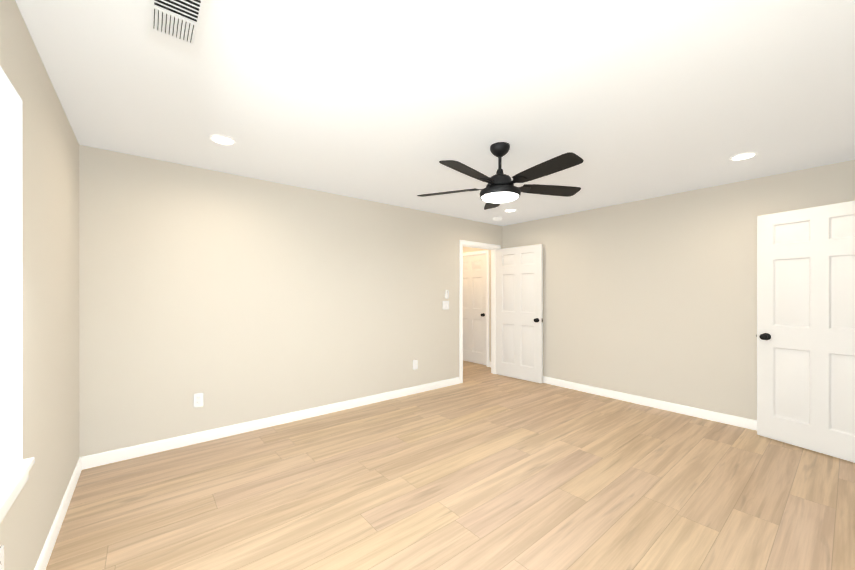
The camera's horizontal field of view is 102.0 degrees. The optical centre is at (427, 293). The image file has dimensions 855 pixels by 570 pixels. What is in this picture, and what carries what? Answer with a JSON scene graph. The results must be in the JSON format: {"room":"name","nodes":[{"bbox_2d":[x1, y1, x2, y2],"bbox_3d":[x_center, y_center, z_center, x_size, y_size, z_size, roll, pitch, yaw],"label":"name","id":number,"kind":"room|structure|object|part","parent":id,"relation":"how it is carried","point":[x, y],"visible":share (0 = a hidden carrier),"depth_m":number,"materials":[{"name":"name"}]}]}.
{"room":"empty bedroom","nodes":[
{"label":"empty bedroom","id":0,"kind":"room"},
{"bbox_2d":[0,0,78,569],"bbox_3d":[-1.759,0.101,1.456,0.120,2.440,6.950,0,0,-39],"label":"wall","id":1,"kind":"structure","parent":0,"point":[50,294],"depth_m":1.68,"materials":[{"name":"beige paint"}]},
{"bbox_2d":[0,545,3,569],"bbox_3d":[-1.441,0.926,1.166,0.007,0.122,0.076,0,0,-39],"label":"electrical outlet","id":2,"kind":"object","parent":1,"relation":"attached to","point":[1,557],"visible":1,"depth_m":1.18,"materials":[{"name":"white plastic"}]},
{"bbox_2d":[0,66,27,522],"bbox_3d":[-1.199,-0.011,0.783,0.129,1.536,1.520,0,0,-39],"label":"window","id":3,"kind":"structure","parent":1,"relation":"in","point":[11,275],"depth_m":1.37,"materials":[{"name":"white"}]},
{"bbox_2d":[0,457,34,513],"bbox_3d":[-1.169,0.685,0.807,0.085,0.025,1.536,0,0,-39],"label":"window sill","id":4,"kind":"structure","parent":1,"relation":"attached to","point":[12,476],"depth_m":1.27,"materials":[{"name":"white wood"}]},
{"bbox_2d":[34,456,85,569],"bbox_3d":[-1.363,1.275,1.076,0.013,0.092,3.900,0,0,-39],"label":"baseboard","id":5,"kind":"structure","parent":1,"relation":"attached to","point":[42,562],"depth_m":1.93,"materials":[{"name":"white wood"}]},
{"bbox_2d":[79,145,501,457],"bbox_3d":[-0.479,0.099,4.413,5.600,2.440,0.120,0,0,-39],"label":"wall","id":6,"kind":"structure","parent":0,"point":[236,299],"depth_m":3.29,"materials":[{"name":"beige paint"}]},
{"bbox_2d":[193,392,203,407],"bbox_3d":[-2.029,0.942,3.069,0.076,0.122,0.007,0,0,-39],"label":"electrical outlet","id":7,"kind":"object","parent":6,"relation":"attached to","point":[198,399],"visible":1,"depth_m":3.07,"materials":[{"name":"white plastic"}]},
{"bbox_2d":[86,377,459,468],"bbox_3d":[-1.069,1.273,3.846,3.968,0.092,0.013,0,0,-39],"label":"baseboard","id":8,"kind":"structure","parent":6,"relation":"attached to","point":[99,459],"depth_m":3.29,"materials":[{"name":"white wood"}]},
{"bbox_2d":[413,360,416,369],"bbox_3d":[-0.163,0.940,4.588,0.076,0.122,0.007,0,0,-39],"label":"electrical outlet","id":9,"kind":"object","parent":6,"relation":"attached to","point":[414,364],"visible":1,"depth_m":4.58,"materials":[{"name":"white plastic"}]},
{"bbox_2d":[442,301,448,309],"bbox_3d":[0.261,0.163,4.931,0.122,0.122,0.011,0,0,-39],"label":"switch plate","id":10,"kind":"object","parent":6,"relation":"attached to","point":[445,304],"visible":1,"depth_m":4.92,"materials":[{"name":"white plastic"}]},
{"bbox_2d":[460,240,500,382],"bbox_3d":[0.793,0.263,5.449,0.924,2.112,0.152,0,0,-39],"label":"door frame","id":11,"kind":"structure","parent":6,"relation":"attached to","point":[492,247],"depth_m":5.66,"materials":[{"name":"white wood"}]},
{"bbox_2d":[496,244,542,382],"bbox_3d":[1.420,0.293,5.356,0.172,2.028,0.804,0,0,-39],"label":"door","id":12,"kind":"structure","parent":11,"relation":"attached to","point":[519,312],"depth_m":5.30,"materials":[{"name":"white paint"}]},
{"bbox_2d":[15,0,854,225],"bbox_3d":[0.412,-1.170,3.223,5.720,0.100,6.950,0,0,-39],"label":"ceiling","id":13,"kind":"structure","parent":0,"point":[393,102],"depth_m":1.92,"materials":[{"name":"white paint"}]},
{"bbox_2d":[146,0,211,57],"bbox_3d":[-1.014,-1.112,1.400,0.195,0.015,0.465,0,0,-39],"label":"ceiling vent","id":14,"kind":"object","parent":13,"relation":"in","point":[179,25],"visible":1,"depth_m":1.42,"materials":[{"name":"white metal"}]},
{"bbox_2d":[208,134,235,145],"bbox_3d":[-1.490,-1.116,2.518,0.176,0.008,0.176,0,0,-39],"label":"recessed light","id":15,"kind":"object","parent":13,"relation":"in","point":[222,139],"visible":1,"depth_m":2.50,"materials":[{"name":"white plastic"}]},
{"bbox_2d":[493,217,501,220],"bbox_3d":[1.038,-1.101,5.131,0.132,0.041,0.132,0,0,-39],"label":"smoke detector","id":16,"kind":"object","parent":13,"relation":"attached to","point":[497,219],"visible":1,"depth_m":5.08,"materials":[{"name":"white plastic"}]},
{"bbox_2d":[417,142,583,209],"bbox_3d":[0.549,-0.913,2.591,1.288,0.413,1.282,0,0,-39],"label":"fan","id":17,"kind":"object","parent":13,"relation":"hanging from","point":[499,189],"visible":1,"depth_m":2.52,"materials":[{"name":"black metal"}]},
{"bbox_2d":[503,209,516,211],"bbox_3d":[1.109,-1.117,4.648,0.176,0.008,0.176,0,0,-39],"label":"recessed light","id":18,"kind":"object","parent":13,"relation":"in","point":[509,210],"visible":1,"depth_m":4.64,"materials":[{"name":"white plastic"}]},
{"bbox_2d":[729,152,757,160],"bbox_3d":[2.571,-1.116,2.821,0.176,0.008,0.176,0,0,-39],"label":"recessed light","id":19,"kind":"object","parent":13,"relation":"in","point":[743,156],"visible":0.98,"depth_m":2.81,"materials":[{"name":"white plastic"}]},
{"bbox_2d":[46,361,854,569],"bbox_3d":[0.412,1.370,3.224,5.720,0.100,6.950,0,0,-39],"label":"floor","id":20,"kind":"structure","parent":0,"point":[481,467],"depth_m":2.27,"materials":[{"name":"brown wood"}]},
{"bbox_2d":[463,246,490,361],"bbox_3d":[1.063,0.098,6.558,0.300,2.440,1.260,0,0,-39],"label":"wall","id":21,"kind":"structure","parent":0,"point":[467,249],"depth_m":6.24,"materials":[{"name":"beige paint"}]},
{"bbox_2d":[463,254,485,364],"bbox_3d":[0.837,0.292,6.633,0.172,2.028,0.813,0,0,-39],"label":"door","id":22,"kind":"structure","parent":21,"relation":"in","point":[474,309],"depth_m":6.54,"materials":[{"name":"white paint"}]},
{"bbox_2d":[463,250,488,366],"bbox_3d":[0.865,0.262,6.662,0.156,2.112,0.934,0,0,-39],"label":"door frame","id":23,"kind":"structure","parent":21,"relation":"attached to","point":[486,252],"depth_m":6.27,"materials":[{"name":"white wood"}]},
{"bbox_2d":[502,159,854,420],"bbox_3d":[2.836,0.100,3.875,0.120,2.440,4.900,0,0,-39],"label":"wall","id":24,"kind":"structure","parent":0,"point":[655,298],"depth_m":3.92,"materials":[{"name":"beige paint"}]},
{"bbox_2d":[543,376,756,430],"bbox_3d":[2.472,1.273,4.211,0.020,0.092,3.920,0,0,-39],"label":"baseboard","id":25,"kind":"structure","parent":24,"relation":"attached to","point":[700,413],"depth_m":3.96,"materials":[{"name":"white wood"}]},
{"bbox_2d":[756,201,854,462],"bbox_3d":[3.261,0.294,2.877,0.286,2.028,0.789,0,0,-39],"label":"door","id":26,"kind":"structure","parent":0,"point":[805,335],"depth_m":2.92,"materials":[{"name":"white paint"}]},
{"bbox_3d":[3.094,0.390,3.173,0.171,0.066,0.119,0,0,-39],"label":"knob","id":27,"kind":"part","parent":26,"relation":"part of","materials":[{"name":"black metal"}]}
]}

